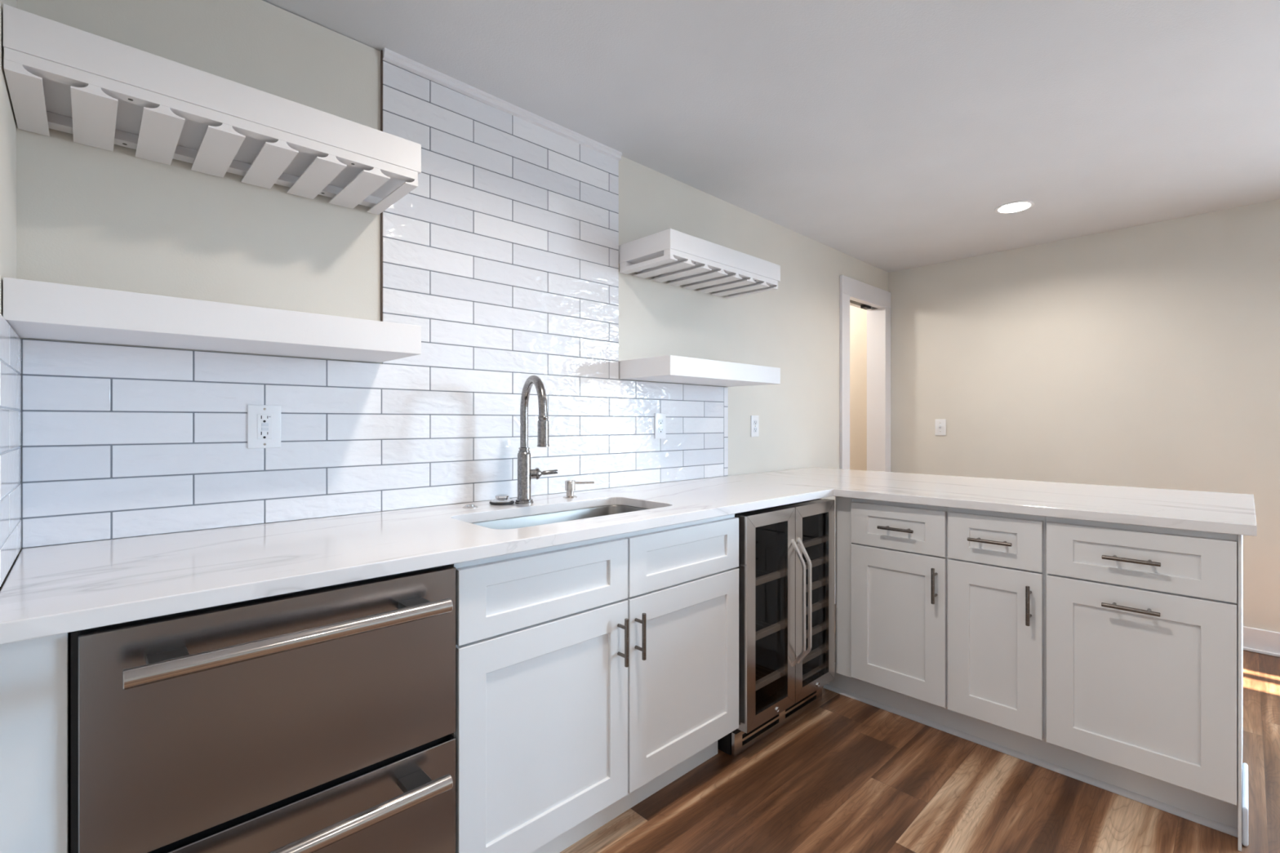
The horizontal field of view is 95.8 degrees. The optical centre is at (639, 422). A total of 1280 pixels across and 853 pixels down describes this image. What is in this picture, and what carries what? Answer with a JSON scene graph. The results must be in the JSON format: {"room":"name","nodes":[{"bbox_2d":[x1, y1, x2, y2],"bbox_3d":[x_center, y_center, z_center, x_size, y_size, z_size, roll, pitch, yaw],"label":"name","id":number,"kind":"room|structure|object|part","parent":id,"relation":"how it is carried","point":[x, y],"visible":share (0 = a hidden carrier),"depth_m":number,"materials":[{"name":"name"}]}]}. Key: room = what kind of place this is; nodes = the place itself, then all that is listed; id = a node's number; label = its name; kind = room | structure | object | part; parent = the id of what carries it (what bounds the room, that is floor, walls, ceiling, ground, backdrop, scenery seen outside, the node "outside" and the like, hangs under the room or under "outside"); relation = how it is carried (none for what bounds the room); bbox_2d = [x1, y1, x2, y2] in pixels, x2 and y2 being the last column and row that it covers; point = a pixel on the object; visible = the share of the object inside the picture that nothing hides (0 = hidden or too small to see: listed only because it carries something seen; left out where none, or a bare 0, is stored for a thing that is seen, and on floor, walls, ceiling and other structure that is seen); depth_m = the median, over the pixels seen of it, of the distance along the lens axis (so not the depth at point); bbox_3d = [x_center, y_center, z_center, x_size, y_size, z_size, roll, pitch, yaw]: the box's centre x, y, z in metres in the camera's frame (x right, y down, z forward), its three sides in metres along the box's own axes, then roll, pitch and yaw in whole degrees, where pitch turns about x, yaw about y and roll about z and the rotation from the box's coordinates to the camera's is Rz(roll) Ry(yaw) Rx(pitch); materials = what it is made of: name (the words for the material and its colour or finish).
{"room":"kitchen","nodes":[
{"label":"kitchen","id":0,"kind":"room"},
{"bbox_2d":[0,0,16,591],"bbox_3d":[0.525,0.012,-0.817,0.142,2.325,5.608,0,0,-44],"label":"wall","id":1,"kind":"structure","parent":0,"point":[7,117],"depth_m":1.11,"materials":[{"name":"beige paint"}]},
{"bbox_2d":[0,313,21,586],"bbox_3d":[-1.124,0.046,1.021,0.008,0.456,0.654,0,0,-44],"label":"wall tile","id":2,"kind":"structure","parent":1,"relation":"attached to","point":[10,341],"depth_m":1.08,"materials":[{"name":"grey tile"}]},
{"bbox_2d":[16,0,888,559],"bbox_3d":[0.212,0.012,2.841,4.740,2.325,0.117,0,0,-44],"label":"wall","id":3,"kind":"structure","parent":0,"point":[89,216],"depth_m":1.64,"materials":[{"name":"beige paint"}]},
{"bbox_2d":[3,277,421,362],"bbox_3d":[-0.976,-0.224,1.416,0.766,0.077,0.304,0,0,-44],"label":"floating shelf","id":4,"kind":"object","parent":3,"relation":"attached to","point":[33,309],"visible":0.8,"depth_m":1.26,"materials":[{"name":"white paint"}]},
{"bbox_2d":[3,4,421,198],"bbox_3d":[-0.976,-0.717,1.416,0.766,0.077,0.304,0,0,-44],"label":"floating shelf","id":5,"kind":"object","parent":3,"relation":"attached to","point":[24,32],"visible":0.52,"depth_m":1.26,"materials":[{"name":"white paint"}]},
{"bbox_2d":[4,47,417,214],"bbox_3d":[-0.976,-0.658,1.411,0.756,0.040,0.296,0,0,-44],"label":"stemware rack","id":6,"kind":"object","parent":5,"relation":"attached to","point":[95,98],"visible":1,"depth_m":1.31,"materials":[{"name":"white paint"}]},
{"bbox_3d":[-1.065,-0.667,1.503,0.756,0.022,0.040,0,0,-44],"label":"rail","id":7,"kind":"part","parent":6,"relation":"part of","materials":[{"name":"white paint"}]},
{"bbox_2d":[21,60,728,548],"bbox_3d":[-0.450,-0.423,2.123,2.490,1.394,0.008,0,0,-44],"label":"wall tile","id":8,"kind":"structure","parent":3,"relation":"attached to","point":[504,252],"depth_m":1.88,"materials":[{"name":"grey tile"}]},
{"bbox_2d":[247,404,280,448],"bbox_3d":[-1.018,0.011,1.569,0.078,0.117,0.008,0,0,-44],"label":"outlet","id":9,"kind":"object","parent":8,"relation":"attached to","point":[264,421],"visible":1,"depth_m":1.57,"materials":[{"name":"white plastic"}]},
{"bbox_2d":[257,413,271,439],"bbox_3d":[-1.017,0.011,1.568,0.034,0.068,0.002,0,0,-44],"label":"receptacle","id":10,"kind":"object","parent":9,"relation":"attached to","point":[264,420],"depth_m":1.57,"materials":[{"name":"white plastic"}]},
{"bbox_2d":[654,413,666,439],"bbox_3d":[0.093,0.016,2.630,0.071,0.116,0.007,0,0,-44],"label":"outlet","id":11,"kind":"object","parent":8,"relation":"attached to","point":[660,418],"visible":1,"depth_m":2.63,"materials":[{"name":"white plastic"}]},
{"bbox_2d":[657,426,663,433],"bbox_3d":[0.094,0.035,2.628,0.033,0.028,0.002,0,0,-44],"label":"receptacle","id":12,"kind":"object","parent":11,"relation":"attached to","point":[660,429],"depth_m":2.63,"materials":[{"name":"white plastic"}]},
{"bbox_2d":[657,418,663,424],"bbox_3d":[0.094,-0.004,2.628,0.033,0.028,0.002,0,0,-44],"label":"receptacle","id":13,"kind":"object","parent":11,"relation":"attached to","point":[660,421],"depth_m":2.63,"materials":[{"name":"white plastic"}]},
{"bbox_2d":[380,49,382,321],"bbox_3d":[-0.799,-0.707,1.789,0.003,0.887,0.008,0,0,-44],"label":"trim","id":14,"kind":"structure","parent":3,"relation":"attached to","point":[381,51],"depth_m":1.79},
{"bbox_2d":[382,47,622,160],"bbox_3d":[-0.439,-1.133,2.123,0.978,0.038,0.024,0,0,-44],"label":"trim","id":15,"kind":"structure","parent":3,"relation":"attached to","point":[392,57],"depth_m":2.03,"materials":[{"name":"white paint"}]},
{"bbox_2d":[618,355,780,386],"bbox_3d":[0.291,-0.224,2.624,0.770,0.077,0.304,0,0,-44],"label":"floating shelf","id":16,"kind":"object","parent":3,"relation":"attached to","point":[668,368],"visible":1,"depth_m":2.43,"materials":[{"name":"white paint"}]},
{"bbox_2d":[618,228,780,288],"bbox_3d":[0.291,-0.717,2.624,0.770,0.077,0.304,0,0,-44],"label":"floating shelf","id":17,"kind":"object","parent":3,"relation":"attached to","point":[651,246],"visible":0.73,"depth_m":2.41,"materials":[{"name":"white paint"}]},
{"bbox_2d":[619,248,777,298],"bbox_3d":[0.286,-0.658,2.615,0.750,0.040,0.296,0,0,-44],"label":"stemware rack","id":18,"kind":"object","parent":17,"relation":"attached to","point":[644,270],"visible":1,"depth_m":2.54,"materials":[{"name":"white paint"}]},
{"bbox_3d":[0.198,-0.667,2.708,0.750,0.022,0.040,0,0,-44],"label":"rail","id":19,"kind":"part","parent":18,"relation":"part of","materials":[{"name":"white paint"}]},
{"bbox_3d":[0.377,-0.667,2.520,0.750,0.022,0.034,0,0,-44],"label":"rail","id":20,"kind":"part","parent":18,"relation":"part of","materials":[{"name":"white paint"}]},
{"bbox_2d":[751,415,759,436],"bbox_3d":[0.626,0.020,3.150,0.071,0.116,0.007,0,0,-44],"label":"outlet","id":21,"kind":"object","parent":3,"relation":"attached to","point":[754,419],"visible":1,"depth_m":3.15,"materials":[{"name":"white plastic"}]},
{"bbox_2d":[840,275,890,471],"bbox_3d":[1.552,0.102,4.107,0.752,2.145,0.142,0,0,-44],"label":"door frame","id":22,"kind":"structure","parent":3,"relation":"in","point":[853,292],"depth_m":4.26,"materials":[{"name":"white paint"}]},
{"bbox_2d":[262,0,1279,272],"bbox_3d":[1.691,-1.191,1.292,4.740,0.136,7.350,0,0,-44],"label":"ceiling","id":23,"kind":"structure","parent":0,"point":[888,135],"depth_m":2.02,"materials":[{"name":"paint"}]},
{"bbox_2d":[994,200,1034,213],"bbox_3d":[1.962,-1.127,3.031,0.176,0.008,0.176,0,0,-44],"label":"recessed light","id":24,"kind":"object","parent":23,"relation":"in","point":[1017,206],"visible":1,"depth_m":3.02,"materials":[{"name":"white plastic"}]},
{"bbox_2d":[849,305,866,470],"bbox_3d":[0.733,0.032,4.403,1.650,2.285,1.425,0,0,-44],"label":"wall","id":25,"kind":"structure","parent":0,"point":[858,317],"depth_m":4.51,"materials":[{"name":"paint"}]},
{"bbox_2d":[560,650,1279,852],"bbox_3d":[1.691,1.200,1.292,4.740,0.050,7.350,0,0,-44],"label":"floor","id":26,"kind":"structure","parent":0,"point":[845,774],"depth_m":1.79,"materials":[{"name":"brown wood"}]},
{"bbox_2d":[0,631,71,852],"bbox_3d":[-1.068,0.740,1.028,0.082,0.869,0.522,0,0,-44],"label":"filler panel","id":27,"kind":"object","parent":26,"relation":"on","point":[35,674],"visible":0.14,"depth_m":0.84,"materials":[{"name":"white paint"}]},
{"bbox_2d":[71,564,456,852],"bbox_3d":[-0.797,0.746,1.247,0.607,0.857,0.660,0,0,-44],"label":"refrigerator","id":28,"kind":"object","parent":26,"relation":"on","point":[319,720],"visible":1,"depth_m":1.03,"materials":[{"name":"silver metal"}]},
{"bbox_3d":[-0.743,0.376,0.912,0.050,0.015,0.061,0,0,-44],"label":"handle mount","id":29,"kind":"part","parent":28,"relation":"part of","materials":[{"name":"silver metal"}]},
{"bbox_3d":[-0.576,0.378,1.023,0.505,0.029,0.029,0,0,-44],"label":"handle","id":30,"kind":"part","parent":28,"relation":"part of","materials":[{"name":"silver metal"}]},
{"bbox_3d":[-0.631,0.877,1.079,0.598,0.362,0.027,0,0,-44],"label":"drawer","id":31,"kind":"part","parent":28,"relation":"part of","materials":[{"name":"silver metal"}]},
{"bbox_3d":[-0.576,0.742,1.023,0.505,0.029,0.029,0,0,-44],"label":"handle","id":32,"kind":"part","parent":28,"relation":"part of","materials":[{"name":"silver metal"}]},
{"bbox_3d":[-0.458,0.376,1.184,0.050,0.015,0.061,0,0,-44],"label":"handle mount","id":33,"kind":"part","parent":28,"relation":"part of","materials":[{"name":"silver metal"}]},
{"bbox_3d":[-0.458,0.741,1.184,0.050,0.015,0.061,0,0,-44],"label":"handle mount","id":34,"kind":"part","parent":28,"relation":"part of","materials":[{"name":"silver metal"}]},
{"bbox_2d":[450,513,738,852],"bbox_3d":[-0.213,0.740,1.825,1.028,0.869,0.610,0,0,-44],"label":"base cabinet","id":35,"kind":"object","parent":26,"relation":"on","point":[594,675],"visible":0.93,"depth_m":1.54,"materials":[{"name":"white paint"}]},
{"bbox_3d":[-0.224,0.775,1.462,0.508,0.548,0.020,0,0,-44],"label":"door","id":36,"kind":"part","parent":35,"relation":"part of","materials":[{"name":"white paint"}]},
{"bbox_3d":[-0.224,0.411,1.462,0.508,0.168,0.020,0,0,-44],"label":"drawer","id":37,"kind":"part","parent":35,"relation":"part of","materials":[{"name":"white paint"}]},
{"bbox_3d":[-0.046,0.602,1.591,0.012,0.130,0.040,0,0,-44],"label":"handle","id":38,"kind":"part","parent":35,"relation":"part of","materials":[{"name":"silver metal"}]},
{"bbox_2d":[0,466,1257,644],"bbox_3d":[0.500,0.290,1.736,3.329,0.030,1.862,0,0,-44],"label":"countertop","id":39,"kind":"structure","parent":35,"relation":"on","point":[51,590],"depth_m":1.44,"materials":[{"name":"white stone"}]},
{"bbox_2d":[462,503,477,508],"bbox_3d":[-0.550,0.270,1.873,0.048,0.010,0.048,0,0,-44],"label":"switch","id":40,"kind":"object","parent":39,"relation":"on","point":[469,505],"visible":1,"depth_m":1.86,"materials":[{"name":"grey metal"}]},
{"bbox_2d":[489,494,514,505],"bbox_3d":[-0.467,0.260,1.956,0.082,0.030,0.082,0,0,-44],"label":"stopper","id":41,"kind":"object","parent":39,"relation":"on","point":[500,500],"visible":1,"depth_m":1.93,"materials":[{"name":"silver rubber"}]},
{"bbox_2d":[515,375,558,504],"bbox_3d":[-0.355,0.060,1.913,0.140,0.429,0.254,0,0,-1],"label":"faucet","id":42,"kind":"object","parent":39,"relation":"on","point":[525,473],"visible":1,"depth_m":1.96,"materials":[{"name":"grey metal"}]},
{"bbox_3d":[-0.336,0.177,2.011,0.102,0.041,0.041,0,0,-29],"label":"handle","id":43,"kind":"part","parent":42,"relation":"part of","materials":[{"name":"grey metal"}]},
{"bbox_2d":[471,505,647,529],"bbox_3d":[-0.221,0.401,1.812,0.696,0.191,0.341,0,0,-44],"label":"sink","id":44,"kind":"object","parent":39,"relation":"in","point":[575,514],"visible":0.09,"depth_m":1.96,"materials":[{"name":"silver metal"}]},
{"bbox_2d":[563,480,594,497],"bbox_3d":[-0.231,0.244,2.145,0.118,0.062,0.052,0,0,-38],"label":"soap dispenser","id":45,"kind":"object","parent":39,"relation":"on","point":[570,485],"visible":1,"depth_m":2.11,"materials":[{"name":"grey metal"}]},
{"bbox_3d":[-0.208,0.224,2.149,0.078,0.011,0.009,0,0,-23],"label":"spout","id":46,"kind":"part","parent":45,"relation":"part of","materials":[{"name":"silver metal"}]},
{"bbox_3d":[0.002,0.602,1.636,0.012,0.130,0.040,0,0,-44],"label":"handle","id":47,"kind":"part","parent":35,"relation":"part of","materials":[{"name":"silver metal"}]},
{"bbox_3d":[0.149,0.411,1.818,0.511,0.168,0.020,0,0,-44],"label":"drawer","id":48,"kind":"part","parent":35,"relation":"part of","materials":[{"name":"white paint"}]},
{"bbox_3d":[0.149,0.775,1.818,0.511,0.548,0.020,0,0,-44],"label":"door","id":49,"kind":"part","parent":35,"relation":"part of","materials":[{"name":"white paint"}]},
{"bbox_2d":[717,498,835,756],"bbox_3d":[0.400,0.748,2.393,0.613,0.853,0.654,0,0,-44],"label":"wine cooler","id":50,"kind":"object","parent":26,"relation":"on","point":[786,567],"visible":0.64,"depth_m":2.19,"materials":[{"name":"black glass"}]},
{"bbox_3d":[0.462,0.695,2.107,0.306,0.746,0.046,0,0,-44],"label":"door","id":51,"kind":"part","parent":50,"relation":"part of","materials":[{"name":"silver metal"}]},
{"bbox_2d":[755,670,780,691],"bbox_3d":[0.454,0.954,2.126,0.254,0.022,0.022,0,0,-44],"label":"shelf","id":52,"kind":"object","parent":50,"relation":"attached to","point":[775,675],"depth_m":2.14,"materials":[{"name":"brown wood"}]},
{"bbox_2d":[755,622,780,640],"bbox_3d":[0.454,0.774,2.126,0.254,0.022,0.022,0,0,-44],"label":"shelf","id":53,"kind":"object","parent":50,"relation":"attached to","point":[766,631],"depth_m":2.14,"materials":[{"name":"brown wood"}]},
{"bbox_2d":[755,571,780,586],"bbox_3d":[0.454,0.577,2.126,0.254,0.022,0.022,0,0,-44],"label":"shelf","id":54,"kind":"object","parent":50,"relation":"attached to","point":[776,575],"depth_m":2.13,"materials":[{"name":"brown wood"}]},
{"bbox_2d":[731,687,822,756],"bbox_3d":[0.546,1.123,2.241,0.605,0.095,0.012,0,0,-44],"label":"grille","id":55,"kind":"object","parent":50,"relation":"attached to","point":[740,740],"depth_m":2.19,"materials":[{"name":"silver metal"}]},
{"bbox_3d":[0.592,0.680,2.165,0.013,0.480,0.059,0,0,-44],"label":"handle","id":56,"kind":"part","parent":50,"relation":"part of","materials":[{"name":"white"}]},
{"bbox_3d":[0.622,0.680,2.194,0.013,0.480,0.059,0,0,-44],"label":"handle","id":57,"kind":"part","parent":50,"relation":"part of","materials":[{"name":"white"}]},
{"bbox_3d":[0.685,0.695,2.319,0.304,0.746,0.046,0,0,-44],"label":"door","id":58,"kind":"part","parent":50,"relation":"part of","materials":[{"name":"silver metal"}]},
{"bbox_2d":[802,666,821,679],"bbox_3d":[0.664,1.030,2.327,0.256,0.022,0.022,0,0,-44],"label":"shelf","id":59,"kind":"object","parent":50,"relation":"attached to","point":[815,672],"depth_m":2.35,"materials":[{"name":"brown wood"}]},
{"bbox_2d":[802,647,821,664],"bbox_3d":[0.664,0.950,2.327,0.256,0.022,0.022,0,0,-44],"label":"shelf","id":60,"kind":"object","parent":50,"relation":"attached to","point":[815,652],"depth_m":2.36,"materials":[{"name":"brown wood"}]},
{"bbox_2d":[802,537,821,547],"bbox_3d":[0.664,0.490,2.327,0.256,0.022,0.022,0,0,-44],"label":"shelf","id":61,"kind":"object","parent":50,"relation":"attached to","point":[816,541],"depth_m":2.36,"materials":[{"name":"brown wood"}]},
{"bbox_2d":[804,558,821,569],"bbox_3d":[0.664,0.578,2.327,0.256,0.022,0.022,0,0,-44],"label":"shelf","id":62,"kind":"object","parent":50,"relation":"attached to","point":[817,562],"depth_m":2.37,"materials":[{"name":"brown wood"}]},
{"bbox_2d":[805,624,821,639],"bbox_3d":[0.664,0.855,2.327,0.256,0.022,0.022,0,0,-44],"label":"shelf","id":63,"kind":"object","parent":50,"relation":"attached to","point":[815,629],"depth_m":2.37,"materials":[{"name":"brown wood"}]},
{"bbox_2d":[805,601,821,614],"bbox_3d":[0.664,0.760,2.327,0.256,0.022,0.022,0,0,-44],"label":"shelf","id":64,"kind":"object","parent":50,"relation":"attached to","point":[817,606],"depth_m":2.37,"materials":[{"name":"brown wood"}]},
{"bbox_2d":[805,580,821,592],"bbox_3d":[0.664,0.670,2.327,0.256,0.022,0.022,0,0,-44],"label":"shelf","id":65,"kind":"object","parent":50,"relation":"attached to","point":[817,584],"depth_m":2.37,"materials":[{"name":"brown wood"}]},
{"bbox_2d":[835,496,948,709],"bbox_3d":[1.173,0.683,2.475,0.645,0.754,0.443,0,0,-44],"label":"base cabinet","id":66,"kind":"object","parent":26,"relation":"on","point":[891,558],"visible":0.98,"depth_m":2.26,"materials":[{"name":"white paint"}]},
{"bbox_3d":[0.989,0.411,2.230,0.040,0.012,0.134,0,0,-44],"label":"handle","id":67,"kind":"part","parent":66,"relation":"part of","materials":[{"name":"silver metal"}]},
{"bbox_3d":[1.001,0.411,2.260,0.020,0.168,0.363,0,0,-44],"label":"drawer","id":68,"kind":"part","parent":66,"relation":"part of","materials":[{"name":"white paint"}]},
{"bbox_3d":[1.001,0.775,2.260,0.020,0.548,0.363,0,0,-44],"label":"door","id":69,"kind":"part","parent":66,"relation":"part of","materials":[{"name":"white paint"}]},
{"bbox_3d":[1.084,0.600,2.131,0.040,0.130,0.012,0,0,-44],"label":"handle","id":70,"kind":"part","parent":66,"relation":"part of","materials":[{"name":"silver metal"}]},
{"bbox_2d":[947,506,1045,742],"bbox_3d":[1.430,0.683,2.206,0.645,0.754,0.299,0,0,-44],"label":"base cabinet","id":71,"kind":"object","parent":26,"relation":"on","point":[997,560],"visible":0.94,"depth_m":2.01,"materials":[{"name":"white paint"}]},
{"bbox_3d":[1.210,0.411,1.998,0.040,0.012,0.134,0,0,-44],"label":"handle","id":72,"kind":"part","parent":71,"relation":"part of","materials":[{"name":"silver metal"}]},
{"bbox_3d":[1.232,0.411,2.018,0.020,0.168,0.288,0,0,-44],"label":"drawer","id":73,"kind":"part","parent":71,"relation":"part of","materials":[{"name":"white paint"}]},
{"bbox_3d":[1.288,0.605,1.916,0.040,0.130,0.012,0,0,-44],"label":"handle","id":74,"kind":"part","parent":71,"relation":"part of","materials":[{"name":"silver metal"}]},
{"bbox_2d":[822,672,1237,837],"bbox_3d":[1.264,1.118,2.111,0.036,0.114,1.276,0,0,-44],"label":"board","id":75,"kind":"object","parent":26,"relation":"on","point":[1210,812],"visible":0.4,"depth_m":1.96,"materials":[{"name":"white paint"}]},
{"bbox_2d":[1045,516,1237,806],"bbox_3d":[1.686,0.683,1.937,0.645,0.754,0.442,0,0,-44],"label":"base cabinet","id":76,"kind":"object","parent":26,"relation":"on","point":[1141,621],"visible":0.95,"depth_m":1.72,"materials":[{"name":"white paint"}]},
{"bbox_3d":[1.467,0.556,1.729,0.040,0.012,0.134,0,0,-44],"label":"handle","id":77,"kind":"part","parent":76,"relation":"part of","materials":[{"name":"silver metal"}]},
{"bbox_3d":[1.468,0.411,1.728,0.040,0.012,0.134,0,0,-44],"label":"handle","id":78,"kind":"part","parent":76,"relation":"part of","materials":[{"name":"silver metal"}]},
{"bbox_3d":[1.490,0.411,1.747,0.020,0.168,0.435,0,0,-44],"label":"drawer","id":79,"kind":"part","parent":76,"relation":"part of","materials":[{"name":"white paint"}]},
{"bbox_2d":[1237,534,1248,851],"bbox_3d":[1.988,0.740,1.905,0.942,0.869,0.020,0,0,-44],"label":"end panel","id":80,"kind":"object","parent":26,"relation":"on","point":[1242,768],"visible":0.94,"depth_m":1.59,"materials":[{"name":"white paint"}]},
{"bbox_3d":[1.785,1.120,1.706,0.310,0.110,0.013,0,0,-44],"label":"moulding","id":81,"kind":"part","parent":80,"relation":"part of","materials":[{"name":"white paint"}]},
{"bbox_2d":[888,199,1279,632],"bbox_3d":[3.849,0.022,2.354,0.150,2.305,5.608,0,0,-44],"label":"wall","id":82,"kind":"structure","parent":0,"point":[1148,355],"depth_m":3.39,"materials":[{"name":"beige paint"}]},
{"bbox_2d":[934,419,946,435],"bbox_3d":[2.107,0.034,4.061,0.014,0.114,0.071,0,0,-44],"label":"light switch","id":83,"kind":"object","parent":82,"relation":"attached to","point":[940,424],"visible":1,"depth_m":4.06,"materials":[{"name":"white plastic"}]},
{"bbox_2d":[1243,626,1279,657],"bbox_3d":[2.856,1.115,3.267,0.026,0.120,2.900,0,0,-44],"label":"baseboard","id":84,"kind":"structure","parent":82,"relation":"attached to","point":[1264,642],"depth_m":2.94,"materials":[{"name":"white paint"}]}
]}

